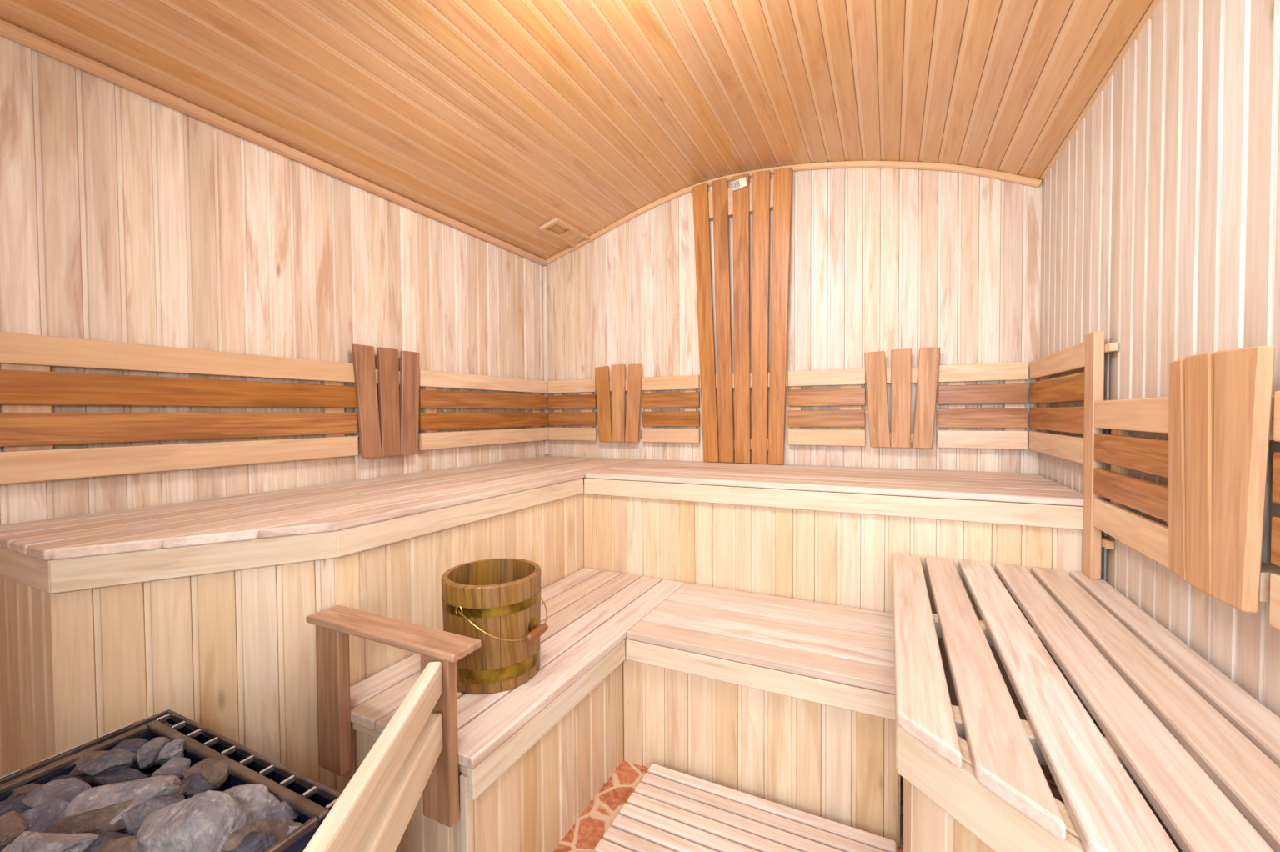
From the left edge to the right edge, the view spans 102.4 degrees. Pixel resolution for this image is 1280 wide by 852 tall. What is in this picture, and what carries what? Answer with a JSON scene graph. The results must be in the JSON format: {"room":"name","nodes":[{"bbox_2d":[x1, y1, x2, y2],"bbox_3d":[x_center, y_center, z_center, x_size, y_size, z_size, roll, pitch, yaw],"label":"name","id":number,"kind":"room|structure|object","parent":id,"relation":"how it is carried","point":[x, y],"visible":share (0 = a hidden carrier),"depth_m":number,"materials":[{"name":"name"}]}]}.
{"room":"spa","nodes":[
{"label":"spa","id":0,"kind":"room"},
{"bbox_2d":[0,35,546,524],"bbox_3d":[-1.434,0.062,1.892,0.050,2.304,3.646,0,2,26],"label":"wall","id":1,"kind":"structure","parent":0,"point":[127,216],"depth_m":1.76,"materials":[{"name":"beige wood"}]},
{"bbox_2d":[0,331,358,484],"bbox_3d":[-1.620,-0.048,1.399,0.044,0.391,1.802,0,2,26],"label":"backrest","id":2,"kind":"object","parent":1,"relation":"attached to","point":[29,429],"visible":0.98,"depth_m":1.59,"materials":[{"name":"brown wood"}]},
{"bbox_2d":[0,18,546,265],"bbox_3d":[-1.417,-1.043,1.821,0.034,0.032,3.586,0,2,26],"label":"trim","id":3,"kind":"structure","parent":1,"relation":"attached to","point":[13,32],"depth_m":1.75,"materials":[{"name":"brown wood"}]},
{"bbox_2d":[351,344,419,458],"bbox_3d":[-1.155,-0.107,2.334,0.064,0.486,0.336,0,2,26],"label":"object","id":4,"kind":"object","parent":1,"relation":"attached to","point":[392,430],"visible":0.91,"depth_m":2.31,"materials":[{"name":"brown wood"}]},
{"bbox_2d":[418,369,549,449],"bbox_3d":[-0.848,-0.091,2.988,0.044,0.391,1.070,0,2,26],"label":"backrest","id":5,"kind":"object","parent":1,"relation":"attached to","point":[430,421],"visible":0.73,"depth_m":2.85,"materials":[{"name":"brown wood"}]},
{"bbox_2d":[0,0,1160,259],"bbox_3d":[-0.199,-1.298,1.255,2.796,0.562,3.667,0,2,26],"label":"ceiling","id":6,"kind":"structure","parent":0,"point":[502,119],"depth_m":1.86,"materials":[{"name":"brown wood"}]},
{"bbox_2d":[539,216,589,247],"bbox_3d":[-0.453,-1.175,3.134,0.133,0.058,0.356,0,2,26],"label":"ceiling vent","id":7,"kind":"object","parent":6,"relation":"in","point":[572,236],"visible":1,"depth_m":3.14,"materials":[{"name":"brown wood"}]},
{"bbox_2d":[545,167,1041,484],"bbox_3d":[0.588,-0.127,2.915,2.772,2.608,0.050,0,2,26],"label":"wall","id":8,"kind":"structure","parent":0,"point":[886,260],"depth_m":2.64,"materials":[{"name":"beige wood"}]},
{"bbox_2d":[542,265,549,454],"bbox_3d":[-0.630,-0.438,3.455,0.025,1.260,0.027,0,2,26],"label":"trim","id":9,"kind":"structure","parent":8,"relation":"attached to","point":[544,267],"depth_m":3.44,"materials":[{"name":"beige wood"}]},
{"bbox_2d":[548,379,596,440],"bbox_3d":[-0.437,-0.102,3.361,0.362,0.391,0.044,0,2,26],"label":"backrest","id":10,"kind":"object","parent":8,"relation":"attached to","point":[586,402],"visible":0.97,"depth_m":3.33,"materials":[{"name":"brown wood"}]},
{"bbox_2d":[595,364,643,442],"bbox_3d":[-0.122,-0.140,3.196,0.327,0.477,0.064,0,2,26],"label":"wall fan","id":11,"kind":"object","parent":8,"relation":"attached to","point":[625,427],"visible":0.97,"depth_m":3.16,"materials":[{"name":"red wood"}]},
{"bbox_2d":[641,375,699,442],"bbox_3d":[0.185,-0.099,3.059,0.362,0.391,0.044,0,2,26],"label":"backrest","id":12,"kind":"object","parent":8,"relation":"attached to","point":[689,399],"visible":1,"depth_m":3.03,"materials":[{"name":"brown wood"}]},
{"bbox_2d":[692,167,792,464],"bbox_3d":[0.564,-0.583,2.850,0.552,1.574,0.064,0,2,26],"label":"backrest","id":13,"kind":"object","parent":8,"relation":"attached to","point":[765,194],"visible":0.98,"depth_m":2.81,"materials":[{"name":"brown wood"}]},
{"bbox_2d":[731,176,747,191],"bbox_3d":[0.541,-1.313,2.794,0.086,0.059,0.021,0,2,26],"label":"sensor box","id":14,"kind":"object","parent":13,"relation":"attached to","point":[740,183],"visible":1,"depth_m":2.79,"materials":[{"name":"beige plastic"}]},
{"bbox_2d":[545,160,1041,264],"bbox_3d":[0.564,-1.232,2.855,2.684,0.336,0.026,0,2,26],"label":"trim","id":15,"kind":"structure","parent":8,"relation":"attached to","point":[1012,177],"depth_m":2.61,"materials":[{"name":"brown wood"}]},
{"bbox_2d":[788,368,865,445],"bbox_3d":[0.967,-0.095,2.678,0.378,0.391,0.044,0,2,26],"label":"backrest","id":16,"kind":"object","parent":8,"relation":"attached to","point":[851,396],"visible":0.99,"depth_m":2.65,"materials":[{"name":"brown wood"}]},
{"bbox_2d":[864,347,940,448],"bbox_3d":[1.276,-0.133,2.516,0.328,0.477,0.064,0,2,26],"label":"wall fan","id":17,"kind":"object","parent":8,"relation":"attached to","point":[901,375],"visible":1,"depth_m":2.49,"materials":[{"name":"red wood"}]},
{"bbox_2d":[937,361,1028,449],"bbox_3d":[1.578,-0.092,2.382,0.348,0.391,0.044,0,2,26],"label":"backrest","id":18,"kind":"object","parent":8,"relation":"attached to","point":[1013,393],"visible":0.98,"depth_m":2.36,"materials":[{"name":"brown wood"}]},
{"bbox_2d":[553,755,1064,851],"bbox_3d":[-0.192,1.200,1.324,2.792,0.060,3.656,0,2,26],"label":"floor","id":19,"kind":"structure","parent":0,"point":[587,832],"depth_m":1.57,"materials":[{"name":"ceramic"}]},
{"bbox_2d":[0,709,341,851],"bbox_3d":[-0.858,0.897,0.721,0.586,0.584,0.560,0,2,26],"label":"stove","id":20,"kind":"object","parent":19,"relation":"on","point":[313,800],"visible":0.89,"depth_m":0.92,"materials":[{"name":"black metal"}]},
{"bbox_2d":[0,782,42,799],"bbox_3d":[-1.056,0.629,0.883,0.089,0.026,0.035,-1,1,-13],"label":"stone","id":21,"kind":"object","parent":20,"relation":"on","point":[18,791],"visible":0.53,"depth_m":0.87,"materials":[{"name":"brown stone"}]},
{"bbox_2d":[19,799,69,832],"bbox_3d":[-0.941,0.622,0.814,0.084,0.052,0.064,0,2,26],"label":"stone","id":22,"kind":"object","parent":20,"relation":"on","point":[37,818],"visible":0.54,"depth_m":0.81,"materials":[{"name":"grey stone"}]},
{"bbox_2d":[39,807,66,832],"bbox_3d":[-0.917,0.631,0.815,0.063,0.055,0.058,-1,1,-8],"label":"stone","id":23,"kind":"object","parent":22,"relation":"on","point":[60,815],"visible":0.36,"depth_m":0.80,"materials":[{"name":"grey stone"}]},
{"bbox_2d":[1,830,98,851],"bbox_3d":[-0.847,0.616,0.731,0.121,0.057,0.063,-1,1,-10],"label":"stone","id":24,"kind":"object","parent":20,"relation":"on","point":[28,841],"visible":1,"depth_m":0.73,"materials":[{"name":"grey stone"}]},
{"bbox_2d":[38,750,109,779],"bbox_3d":[-1.034,0.631,0.949,0.134,0.050,0.045,-1,1,-17],"label":"stone","id":25,"kind":"object","parent":20,"relation":"on","point":[89,756],"visible":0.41,"depth_m":0.94,"materials":[{"name":"grey stone"}]},
{"bbox_2d":[74,747,137,777],"bbox_3d":[-0.979,0.622,0.947,0.085,0.044,0.069,0,2,26],"label":"stone","id":26,"kind":"object","parent":25,"relation":"on","point":[116,758],"visible":0.99,"depth_m":0.93,"materials":[{"name":"grey stone"}]},
{"bbox_2d":[82,829,132,851],"bbox_3d":[-0.792,0.624,0.759,0.097,0.046,0.044,-1,1,-8],"label":"stone","id":27,"kind":"object","parent":20,"relation":"on","point":[102,837],"visible":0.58,"depth_m":0.75,"materials":[{"name":"grey stone"}]},
{"bbox_2d":[96,835,141,851],"bbox_3d":[-0.742,0.617,0.745,0.074,0.038,0.037,-1,1,-11],"label":"stone","id":28,"kind":"object","parent":20,"relation":"on","point":[129,843],"visible":0.74,"depth_m":0.74,"materials":[{"name":"stone"}]},
{"bbox_2d":[130,720,173,739],"bbox_3d":[-1.016,0.636,1.050,0.100,0.044,0.075,0,2,26],"label":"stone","id":29,"kind":"object","parent":20,"relation":"in","point":[165,722],"visible":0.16,"depth_m":1.06,"materials":[{"name":"grey stone"}]},
{"bbox_2d":[136,736,171,769],"bbox_3d":[-0.916,0.619,0.972,0.049,0.050,0.042,-1,2,-40],"label":"stone","id":30,"kind":"object","parent":20,"relation":"on","point":[147,754],"visible":0.88,"depth_m":0.96,"materials":[{"name":"grey stone"}]},
{"bbox_2d":[0,730,310,824],"bbox_3d":[-0.837,0.844,0.733,0.534,0.448,0.438,0,2,26],"label":"heater","id":31,"kind":"object","parent":20,"relation":"on","point":[240,774],"depth_m":0.91,"materials":[{"name":"stone"}]},
{"bbox_2d":[150,756,190,779],"bbox_3d":[-0.834,0.621,0.921,0.057,0.034,0.053,-1,1,-10],"label":"stone","id":32,"kind":"object","parent":20,"relation":"on","point":[176,765],"visible":0.6,"depth_m":0.92,"materials":[{"name":"grey stone"}]},
{"bbox_2d":[155,739,185,764],"bbox_3d":[-0.893,0.618,0.980,0.055,0.050,0.044,0,2,26],"label":"stone","id":33,"kind":"object","parent":20,"relation":"in","point":[173,748],"visible":0.79,"depth_m":0.97,"materials":[{"name":"grey stone"}]},
{"bbox_2d":[181,757,230,790],"bbox_3d":[-0.773,0.624,0.916,0.093,0.057,0.061,0,2,26],"label":"stone","id":34,"kind":"object","parent":20,"relation":"in","point":[215,771],"visible":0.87,"depth_m":0.91,"materials":[{"name":"brown stone"}]},
{"bbox_2d":[265,800,299,821],"bbox_3d":[-0.570,0.629,0.817,0.053,0.048,0.050,0,2,26],"label":"stone","id":35,"kind":"object","parent":20,"relation":"in","point":[282,810],"visible":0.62,"depth_m":0.81,"materials":[{"name":"grey stone"}]},
{"bbox_3d":[-0.758,0.681,0.778,0.073,0.053,0.071,0,2,26],"label":"stone","id":36,"kind":"object","parent":20,"relation":"in","visible":0},
{"bbox_2d":[132,825,140,835],"bbox_3d":[-0.753,0.628,0.776,0.057,0.033,0.072,0,2,26],"label":"stone","id":37,"kind":"object","parent":36,"relation":"on","point":[137,829],"visible":0.17,"depth_m":0.78,"materials":[{"name":"grey stone"}]},
{"bbox_2d":[136,790,254,851],"bbox_3d":[-0.667,0.608,0.773,0.174,0.128,0.122,0,2,26],"label":"stone","id":38,"kind":"object","parent":36,"relation":"on","point":[202,822],"visible":0.98,"depth_m":0.74,"materials":[{"name":"grey stone"}]},
{"bbox_3d":[-0.876,0.679,0.863,0.072,0.041,0.054,0,2,26],"label":"stone","id":39,"kind":"object","parent":20,"relation":"on","visible":0},
{"bbox_2d":[63,775,180,824],"bbox_3d":[-0.847,0.623,0.843,0.122,0.074,0.122,0,2,26],"label":"stone","id":40,"kind":"object","parent":39,"relation":"on","point":[141,790],"visible":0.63,"depth_m":0.83,"materials":[{"name":"grey stone"}]},
{"bbox_2d":[41,799,134,834],"bbox_3d":[-0.856,0.627,0.804,0.137,0.060,0.053,-1,1,-6],"label":"stone","id":41,"kind":"object","parent":40,"relation":"on","point":[97,821],"visible":0.56,"depth_m":0.79,"materials":[{"name":"brown stone"}]},
{"bbox_3d":[-0.628,0.682,0.808,0.050,0.058,0.063,0,2,26],"label":"stone","id":42,"kind":"object","parent":20,"relation":"in","visible":0},
{"bbox_2d":[223,783,280,821],"bbox_3d":[-0.633,0.622,0.815,0.102,0.098,0.071,0,1,8],"label":"stone","id":43,"kind":"object","parent":42,"relation":"on","point":[257,798],"visible":0.24,"depth_m":0.81,"materials":[{"name":"grey stone"}]},
{"bbox_3d":[-1.032,0.686,0.843,0.061,0.043,0.073,0,2,26],"label":"stone","id":44,"kind":"object","parent":20,"relation":"in","visible":0},
{"bbox_2d":[0,790,30,815],"bbox_3d":[-1.022,0.633,0.855,0.086,0.048,0.060,-1,1,-13],"label":"stone","id":45,"kind":"object","parent":44,"relation":"on","point":[15,803],"visible":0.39,"depth_m":0.84,"materials":[{"name":"grey stone"}]},
{"bbox_3d":[-1.018,0.685,0.884,0.062,0.047,0.064,0,2,26],"label":"stone","id":46,"kind":"object","parent":20,"relation":"in","visible":0},
{"bbox_2d":[50,774,94,785],"bbox_3d":[-1.018,0.643,0.921,0.081,0.045,0.054,-1,1,-18],"label":"stone","id":47,"kind":"object","parent":46,"relation":"on","point":[84,777],"visible":0.24,"depth_m":0.93,"materials":[{"name":"grey stone"}]},
{"bbox_3d":[-0.976,0.694,0.782,0.073,0.039,0.048,0,2,26],"label":"stone","id":48,"kind":"object","parent":20,"relation":"in","visible":0},
{"bbox_2d":[0,810,29,851],"bbox_3d":[-0.971,0.627,0.789,0.066,0.050,0.069,-1,1,-24],"label":"stone","id":49,"kind":"object","parent":48,"relation":"on","point":[12,824],"visible":0.54,"depth_m":0.78,"materials":[{"name":"brown stone"}]},
{"bbox_3d":[-0.578,0.683,0.776,0.066,0.036,0.064,0,2,26],"label":"stone","id":50,"kind":"object","parent":20,"relation":"in","visible":0},
{"bbox_2d":[221,817,302,851],"bbox_3d":[-0.578,0.619,0.756,0.135,0.064,0.060,-1,1,-14],"label":"stone","id":51,"kind":"object","parent":50,"relation":"on","point":[277,827],"visible":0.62,"depth_m":0.77,"materials":[{"name":"brown stone"}]},
{"bbox_2d":[226,830,276,851],"bbox_3d":[-0.585,0.613,0.737,0.108,0.042,0.040,0,1,-2],"label":"stone","id":52,"kind":"object","parent":51,"relation":"on","point":[259,841],"visible":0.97,"depth_m":0.74,"materials":[{"name":"grey stone"}]},
{"bbox_2d":[286,825,299,834],"bbox_3d":[-0.539,0.620,0.791,0.044,0.026,0.030,0,1,12],"label":"stone","id":53,"kind":"object","parent":51,"relation":"on","point":[292,827],"visible":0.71,"depth_m":0.79,"materials":[{"name":"grey stone"}]},
{"bbox_3d":[-0.945,0.682,0.969,0.048,0.038,0.061,0,2,26],"label":"stone","id":54,"kind":"object","parent":20,"relation":"in","visible":0},
{"bbox_2d":[110,737,148,769],"bbox_3d":[-0.969,0.628,0.985,0.049,0.051,0.062,0,2,26],"label":"stone","id":55,"kind":"object","parent":54,"relation":"on","point":[133,744],"visible":0.24,"depth_m":0.98,"materials":[{"name":"grey stone"}]},
{"bbox_3d":[-0.898,0.688,0.936,0.054,0.052,0.049,0,2,26],"label":"stone","id":56,"kind":"object","parent":20,"relation":"in","visible":0},
{"bbox_2d":[93,766,148,785],"bbox_3d":[-0.947,0.643,0.932,0.090,0.038,0.046,0,1,14],"label":"stone","id":57,"kind":"object","parent":56,"relation":"on","point":[125,774],"visible":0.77,"depth_m":0.92,"materials":[{"name":"grey stone"}]},
{"bbox_3d":[-0.733,0.689,0.842,0.078,0.053,0.059,0,2,26],"label":"stone","id":58,"kind":"object","parent":20,"relation":"in","visible":0},
{"bbox_2d":[120,793,184,834],"bbox_3d":[-0.786,0.622,0.832,0.074,0.054,0.086,-2,2,-43],"label":"stone","id":59,"kind":"object","parent":58,"relation":"on","point":[132,818],"visible":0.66,"depth_m":0.81,"materials":[{"name":"grey stone"}]},
{"bbox_2d":[173,781,193,799],"bbox_3d":[-0.799,0.618,0.871,0.051,0.049,0.067,0,2,26],"label":"stone","id":60,"kind":"object","parent":59,"relation":"on","point":[184,786],"visible":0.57,"depth_m":0.87,"materials":[{"name":"stone"}]},
{"bbox_2d":[180,772,214,799],"bbox_3d":[-0.769,0.623,0.892,0.074,0.036,0.045,0,2,26],"label":"stone","id":61,"kind":"object","parent":60,"relation":"on","point":[200,784],"visible":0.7,"depth_m":0.88,"materials":[{"name":"grey stone"}]},
{"bbox_3d":[-0.967,0.691,0.842,0.060,0.045,0.068,0,2,26],"label":"stone","id":62,"kind":"object","parent":20,"relation":"in","visible":0},
{"bbox_2d":[21,777,91,809],"bbox_3d":[-0.958,0.624,0.859,0.109,0.051,0.056,-1,1,-22],"label":"stone","id":63,"kind":"object","parent":62,"relation":"on","point":[64,789],"visible":0.56,"depth_m":0.85,"materials":[{"name":"grey stone"}]},
{"bbox_2d":[0,455,651,790],"bbox_3d":[-0.804,0.692,2.222,0.777,0.922,2.427,0,2,26],"label":"bench","id":64,"kind":"object","parent":19,"relation":"on","point":[197,610],"visible":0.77,"depth_m":1.29,"materials":[{"name":"brown wood"}]},
{"bbox_2d":[336,567,684,851],"bbox_3d":[-0.310,0.927,1.789,0.514,0.466,1.271,0,2,26],"label":"bench","id":65,"kind":"object","parent":19,"relation":"on","point":[533,755],"visible":0.7,"depth_m":1.40,"materials":[{"name":"brown wood"}]},
{"bbox_2d":[303,605,481,851],"bbox_3d":[-0.427,0.674,0.819,0.393,0.376,1.308,-1,1,-23],"label":"guard rail","id":66,"kind":"object","parent":65,"relation":"attached to","point":[416,753],"visible":1,"depth_m":1.09,"materials":[{"name":"brown wood"}]},
{"bbox_2d":[440,558,548,694],"bbox_3d":[-0.411,0.558,1.473,0.296,0.285,0.291,0,2,26],"label":"wooden bucket","id":67,"kind":"object","parent":65,"relation":"on","point":[495,602],"visible":0.93,"depth_m":1.37,"materials":[{"name":"brown wood"}]},
{"bbox_2d":[594,763,896,851],"bbox_3d":[0.106,1.150,1.008,0.720,0.052,1.180,0,2,26],"label":"duckboard","id":68,"kind":"object","parent":19,"relation":"on","point":[669,810],"visible":1,"depth_m":1.43,"materials":[{"name":"brown wood"}]},
{"bbox_2d":[623,582,899,849],"bbox_3d":[0.435,0.922,1.819,0.860,0.466,0.553,0,2,26],"label":"bench","id":69,"kind":"object","parent":19,"relation":"on","point":[788,702],"visible":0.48,"depth_m":1.60,"materials":[{"name":"brown wood"}]},
{"bbox_2d":[583,459,1093,774],"bbox_3d":[0.750,0.678,2.388,1.911,0.922,0.771,0,2,26],"label":"bench","id":70,"kind":"object","parent":19,"relation":"on","point":[825,534],"visible":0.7,"depth_m":2.04,"materials":[{"name":"brown wood"}]},
{"bbox_2d":[892,552,1279,851],"bbox_3d":[0.825,0.828,1.011,0.584,0.687,1.678,0,2,26],"label":"slatted bench","id":71,"kind":"object","parent":19,"relation":"on","point":[1203,752],"visible":0.98,"depth_m":0.86,"materials":[{"name":"brown wood"}]},
{"bbox_2d":[1081,330,1118,579],"bbox_3d":[1.403,0.090,1.571,0.047,0.752,0.118,0,2,26],"label":"upright post","id":72,"kind":"object","parent":71,"relation":"on","point":[1093,539],"visible":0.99,"depth_m":1.57,"materials":[{"name":"brown wood"}]},
{"bbox_2d":[1038,0,1279,851],"bbox_3d":[1.032,0.080,0.694,0.050,2.295,3.646,0,2,26],"label":"wall","id":73,"kind":"structure","parent":0,"point":[1160,222],"depth_m":1.20,"materials":[{"name":"beige wood"}]},
{"bbox_2d":[1029,341,1084,464],"bbox_3d":[1.589,-0.082,1.947,0.044,0.391,0.722,0,2,26],"label":"backrest","id":74,"kind":"object","parent":73,"relation":"attached to","point":[1046,418],"visible":0.7,"depth_m":1.89,"materials":[{"name":"brown wood"}]},
{"bbox_2d":[1093,396,1168,567],"bbox_3d":[1.282,0.121,1.319,0.044,0.380,0.508,0,2,26],"label":"backrest","id":75,"kind":"object","parent":73,"relation":"attached to","point":[1123,452],"visible":0.54,"depth_m":1.31,"materials":[{"name":"brown wood"}]},
{"bbox_2d":[1168,345,1279,613],"bbox_3d":[1.090,0.086,0.959,0.076,0.445,0.301,0,2,26],"label":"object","id":76,"kind":"object","parent":73,"relation":"attached to","point":[1221,403],"visible":1,"depth_m":0.91,"materials":[{"name":"beige wood"}]},
{"bbox_2d":[1269,390,1279,629],"bbox_3d":[0.803,0.147,0.332,0.044,0.380,1.092,0,2,26],"label":"backrest","id":77,"kind":"object","parent":73,"relation":"attached to","point":[1274,612],"visible":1,"depth_m":0.82,"materials":[{"name":"brown wood"}]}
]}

